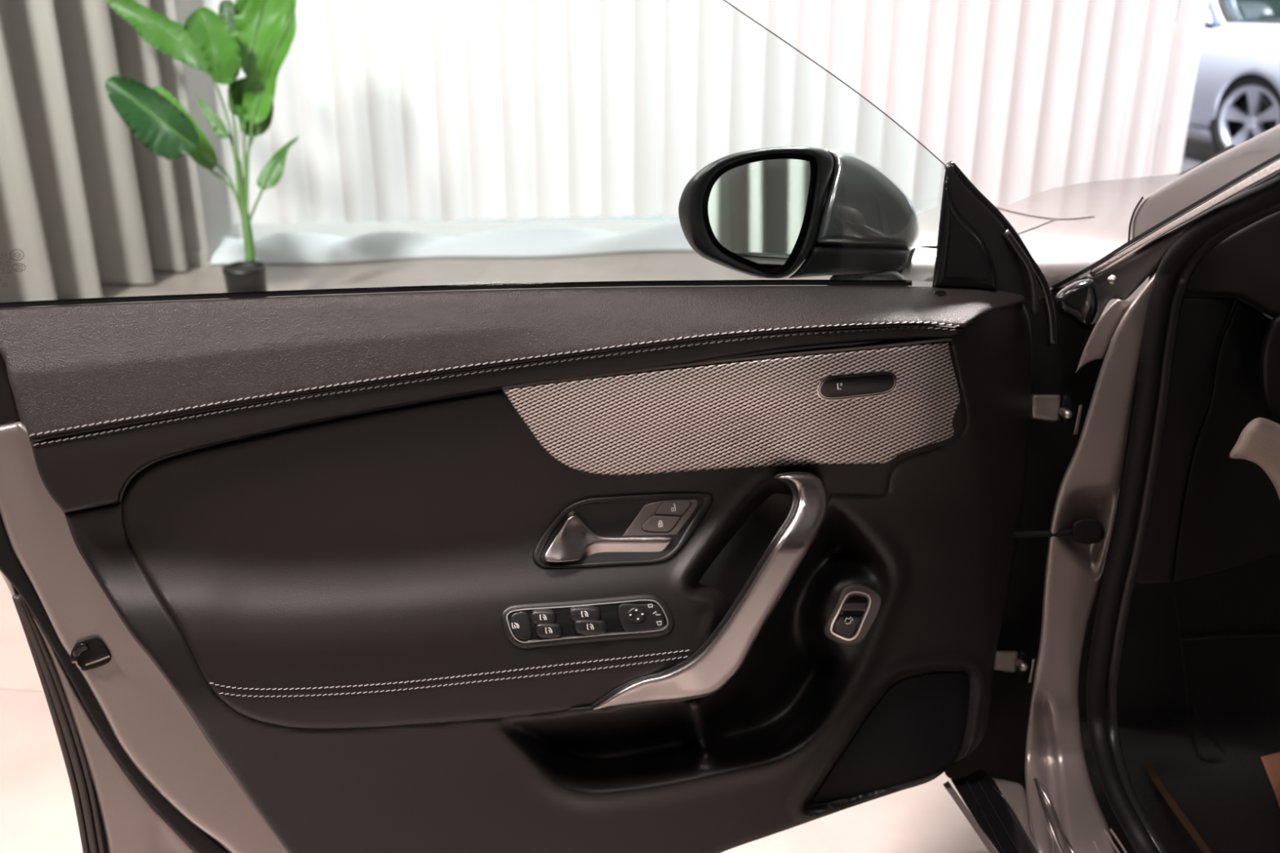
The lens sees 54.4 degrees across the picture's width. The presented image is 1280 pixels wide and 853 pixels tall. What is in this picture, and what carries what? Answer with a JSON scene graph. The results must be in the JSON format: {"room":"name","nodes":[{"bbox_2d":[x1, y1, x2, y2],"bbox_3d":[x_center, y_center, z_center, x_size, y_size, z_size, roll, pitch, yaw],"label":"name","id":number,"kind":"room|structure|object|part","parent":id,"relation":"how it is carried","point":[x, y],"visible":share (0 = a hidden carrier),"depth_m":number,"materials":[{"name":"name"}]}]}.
{"room":"car showroom","nodes":[
{"label":"car showroom","id":0,"kind":"room"},
{"bbox_2d":[150,0,239,265],"bbox_3d":[-2.272,-2.293,4.575,1.082,3.400,0.355,0,23,0],"label":"wall","id":1,"kind":"structure","parent":0,"point":[202,196],"depth_m":4.96,"materials":[{"name":"grey paint"}]},
{"bbox_2d":[0,0,187,308],"bbox_3d":[-1.599,-0.157,-0.434,4.733,3.300,9.634,-12,26,-27],"label":"drape","id":2,"kind":"object","parent":1,"relation":"hanging from","point":[86,205],"visible":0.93,"depth_m":4.46,"materials":[{"name":"grey fabric"}]},
{"bbox_2d":[185,250,209,266],"bbox_3d":[-2.282,-0.682,5.050,1.062,0.060,0.012,0,23,0],"label":"baseboard","id":3,"kind":"structure","parent":1,"relation":"attached to","point":[194,258],"depth_m":5.04,"materials":[{"name":"grey"}]},
{"bbox_2d":[203,0,1208,225],"bbox_3d":[0.323,-2.437,4.856,4.286,3.249,0.095,-2,23,-5],"label":"curtain","id":4,"kind":"object","parent":1,"relation":"attached to","point":[399,110],"visible":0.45,"depth_m":5.28,"materials":[{"name":"white fabric"}]},
{"bbox_2d":[0,221,1186,852],"bbox_3d":[0.000,0.724,1.766,12.000,0.001,8.700,0,23,0],"label":"floor","id":5,"kind":"structure","parent":0,"point":[37,811],"depth_m":2.43,"materials":[{"name":"beige stone"}]},
{"bbox_2d":[105,0,299,298],"bbox_3d":[-1.522,-0.962,4.314,0.699,1.135,0.653,0,23,0],"label":"potted plant","id":6,"kind":"object","parent":5,"relation":"on","point":[264,31],"visible":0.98,"depth_m":4.25,"materials":[{"name":"green plant"}]},
{"bbox_3d":[-1.341,-0.441,4.255,0.142,0.220,0.142,0,23,0],"label":"pot","id":7,"kind":"part","parent":6,"relation":"part of","materials":[{"name":"black ceramic"}]},
{"bbox_3d":[-1.363,-0.725,4.299,0.037,0.368,0.183,-6,23,-14],"label":"stem","id":8,"kind":"part","parent":6,"relation":"part of","materials":[{"name":"green plant"}]},
{"bbox_2d":[209,222,1178,264],"bbox_3d":[0.322,-0.844,5.391,4.308,0.085,0.322,-3,23,-6],"label":"fabric","id":9,"kind":"object","parent":5,"relation":"on","point":[290,247],"visible":0.42,"depth_m":5.19,"materials":[{"name":"white fabric"}]},
{"bbox_2d":[897,124,1279,852],"bbox_3d":[1.277,0.713,0.749,1.881,1.974,4.033,0,23,0],"label":"car","id":10,"kind":"object","parent":5,"relation":"on","point":[1135,704],"visible":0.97,"depth_m":1.67,"materials":[{"name":"grey paint"}]},
{"bbox_2d":[0,0,1057,852],"bbox_3d":[-0.106,0.114,1.475,1.312,1.275,0.369,-8,24,-18],"label":"door","id":11,"kind":"structure","parent":10,"relation":"attached to","point":[653,567],"depth_m":1.39,"materials":[{"name":"black leather"}]},
{"bbox_3d":[-0.177,-0.142,1.316,1.006,0.044,0.004,-5,23,-12],"label":"belt trim","id":12,"kind":"part","parent":11,"relation":"part of","materials":[{"name":"black rubber"}]},
{"bbox_3d":[-0.126,-0.013,1.318,0.978,0.166,0.208,0,23,0],"label":"trim","id":13,"kind":"part","parent":11,"relation":"part of","materials":[{"name":"black leather"}]},
{"bbox_3d":[-0.089,-0.086,1.314,1.174,0.138,0.141,-6,23,-13],"label":"trim","id":14,"kind":"part","parent":11,"relation":"part of","materials":[{"name":"black leather"}]},
{"bbox_2d":[511,611,531,639],"bbox_3d":[-0.132,0.221,1.380,0.023,0.031,0.016,0,23,0],"label":"switch","id":15,"kind":"object","parent":11,"relation":"attached to","point":[521,621],"depth_m":1.38,"materials":[{"name":"black plastic"}]},
{"bbox_2d":[530,608,556,624],"bbox_3d":[-0.107,0.213,1.385,0.029,0.023,0.019,-4,23,-8],"label":"switch","id":16,"kind":"object","parent":11,"relation":"attached to","point":[538,616],"depth_m":1.38,"materials":[{"name":"black plastic"}]},
{"bbox_3d":[-0.049,0.241,1.505,1.120,0.772,0.396,0,23,0],"label":"trim","id":17,"kind":"part","parent":11,"relation":"part of","materials":[{"name":"black leather"}]},
{"bbox_2d":[535,622,562,638],"bbox_3d":[-0.102,0.228,1.387,0.031,0.025,0.018,-4,23,-9],"label":"switch","id":18,"kind":"object","parent":11,"relation":"attached to","point":[543,630],"depth_m":1.38,"materials":[{"name":"black plastic"}]},
{"bbox_2d":[568,605,600,621],"bbox_3d":[-0.061,0.211,1.395,0.037,0.024,0.019,-4,23,-9],"label":"switch","id":19,"kind":"object","parent":11,"relation":"attached to","point":[576,613],"depth_m":1.39,"materials":[{"name":"black plastic"}]},
{"bbox_3d":[-0.058,0.220,1.405,0.199,0.059,0.030,-5,23,-12],"label":"window switch panel","id":20,"kind":"part","parent":11,"relation":"part of","materials":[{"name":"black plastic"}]},
{"bbox_2d":[507,600,666,641],"bbox_3d":[-0.058,0.219,1.398,0.180,0.042,0.049,0,23,0],"label":"switch plate","id":21,"kind":"object","parent":11,"relation":"attached to","point":[527,620],"depth_m":1.39,"materials":[{"name":"black plastic"}]},
{"bbox_3d":[-0.058,0.217,1.395,0.183,0.042,0.016,-5,23,-12],"label":"chrome frame","id":22,"kind":"part","parent":11,"relation":"part of","materials":[{"name":"white metal"}]},
{"bbox_2d":[573,619,606,635],"bbox_3d":[-0.055,0.226,1.397,0.038,0.026,0.018,-4,23,-10],"label":"switch","id":23,"kind":"object","parent":11,"relation":"attached to","point":[581,627],"depth_m":1.39,"materials":[{"name":"black plastic"}]},
{"bbox_3d":[-0.036,0.127,1.413,0.154,0.066,0.028,-7,24,-16],"label":"door lever","id":24,"kind":"part","parent":11,"relation":"part of","materials":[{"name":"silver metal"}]},
{"bbox_3d":[0.082,0.196,1.422,0.291,0.283,0.064,-5,23,-12],"label":"pull handle","id":25,"kind":"part","parent":11,"relation":"part of","materials":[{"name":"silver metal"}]},
{"bbox_3d":[0.120,-0.012,1.371,0.537,0.158,0.065,-4,23,-9],"label":"decorative trim","id":26,"kind":"part","parent":11,"relation":"part of","materials":[{"name":"metal"}]},
{"bbox_2d":[678,146,919,286],"bbox_3d":[0.215,-0.262,1.585,0.338,0.215,0.239,0,23,0],"label":"mirror","id":27,"kind":"object","parent":11,"relation":"attached to","point":[762,212],"depth_m":1.51,"materials":[{"name":"black plastic"}]},
{"bbox_2d":[833,595,867,636],"bbox_3d":[0.261,0.236,1.542,0.043,0.061,0.010,-3,23,-8],"label":"rocker switch","id":28,"kind":"object","parent":11,"relation":"attached to","point":[850,611],"depth_m":1.54,"materials":[{"name":"black plastic"}]},
{"bbox_3d":[0.261,0.235,1.540,0.050,0.070,0.007,-2,23,-6],"label":"chrome frame","id":29,"kind":"part","parent":11,"relation":"part of","materials":[{"name":"white metal"}]},
{"bbox_2d":[811,672,969,803],"bbox_3d":[0.336,0.410,1.633,0.234,0.171,0.025,-8,24,-18],"label":"speaker grille","id":30,"kind":"object","parent":11,"relation":"attached to","point":[900,732],"depth_m":1.63,"materials":[{"name":"plastic"}]},
{"bbox_3d":[0.378,-0.217,1.406,0.087,0.145,0.022,-5,23,-12],"label":"sail panel","id":31,"kind":"part","parent":11,"relation":"part of","materials":[{"name":"black plastic"}]},
{"bbox_3d":[0.473,0.513,1.650,0.084,0.117,0.329,0,23,0],"label":"sill","id":32,"kind":"part","parent":10,"relation":"part of","materials":[{"name":"black plastic"}]},
{"bbox_3d":[0.511,0.517,1.636,0.046,0.085,0.272,2,23,4],"label":"sill panel","id":33,"kind":"part","parent":10,"relation":"part of","materials":[{"name":"grey paint"}]},
{"bbox_3d":[0.525,0.487,1.423,0.022,0.040,0.003,-3,23,-6],"label":"sill plate","id":34,"kind":"part","parent":10,"relation":"part of","materials":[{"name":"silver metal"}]},
{"bbox_3d":[0.545,0.483,1.423,0.042,0.063,0.003,-3,23,-6],"label":"sill plate","id":35,"kind":"part","parent":10,"relation":"part of","materials":[{"name":"silver metal"}]},
{"bbox_2d":[995,144,1235,217],"bbox_3d":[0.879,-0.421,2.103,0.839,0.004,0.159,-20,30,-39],"label":"hood","id":36,"kind":"object","parent":10,"relation":"attached to","point":[1113,198],"depth_m":1.93,"materials":[{"name":"grey paint"}]},
{"bbox_3d":[0.553,0.483,1.424,0.043,0.064,0.003,-3,23,-6],"label":"sill plate","id":37,"kind":"part","parent":10,"relation":"part of","materials":[{"name":"silver metal"}]},
{"bbox_3d":[0.605,-0.141,1.362,0.121,0.577,0.734,0,23,0],"label":"door frame","id":38,"kind":"part","parent":10,"relation":"part of","materials":[{"name":"grey metal"}]},
{"bbox_3d":[0.815,0.587,1.872,0.134,0.173,0.052,0,23,0],"label":"scuff plate","id":39,"kind":"part","parent":10,"relation":"part of","materials":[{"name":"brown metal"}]},
{"bbox_3d":[0.581,-0.221,1.230,0.082,0.366,0.774,3,23,8],"label":"window trim","id":40,"kind":"part","parent":10,"relation":"part of","materials":[{"name":"silver metal"}]},
{"bbox_3d":[0.704,0.030,1.635,0.110,0.425,0.034,-3,23,-6],"label":"dash panel","id":41,"kind":"part","parent":10,"relation":"part of","materials":[{"name":"black plastic"}]},
{"bbox_2d":[374,124,1217,221],"bbox_3d":[4.000,-2.942,10.531,20.000,0.001,10.300,0,23,0],"label":"floor","id":42,"kind":"structure","parent":0,"point":[1198,148],"depth_m":6.94,"materials":[{"name":"tile"}]},
{"bbox_2d":[1159,0,1279,152],"bbox_3d":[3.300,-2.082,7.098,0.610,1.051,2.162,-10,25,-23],"label":"car","id":43,"kind":"object","parent":42,"relation":"on","point":[1236,100],"visible":0.56,"depth_m":6.80,"materials":[{"name":"silver paint"}]},
{"bbox_3d":[3.092,-1.786,7.292,0.060,0.094,0.814,-10,25,-23],"label":"rocker trim","id":44,"kind":"part","parent":43,"relation":"part of","materials":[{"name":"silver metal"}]},
{"bbox_2d":[1204,8,1212,24],"bbox_3d":[3.078,-2.288,6.912,0.130,0.122,0.323,-10,25,-23],"label":"mirror","id":45,"kind":"object","parent":43,"relation":"on","point":[1209,13],"depth_m":6.78,"materials":[{"name":"silver metal"}]},
{"bbox_2d":[1204,23,1214,28],"bbox_3d":[3.085,-2.227,6.895,0.050,0.033,0.270,-10,25,-23],"label":"mirror","id":46,"kind":"object","parent":43,"relation":"attached to","point":[1206,25],"depth_m":6.79,"materials":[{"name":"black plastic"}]},
{"bbox_2d":[1175,0,1279,24],"bbox_3d":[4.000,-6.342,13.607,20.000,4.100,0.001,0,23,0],"label":"window frame","id":47,"kind":"structure","parent":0,"point":[1227,19],"depth_m":14.30,"materials":[{"name":"grey metal"}]}
]}

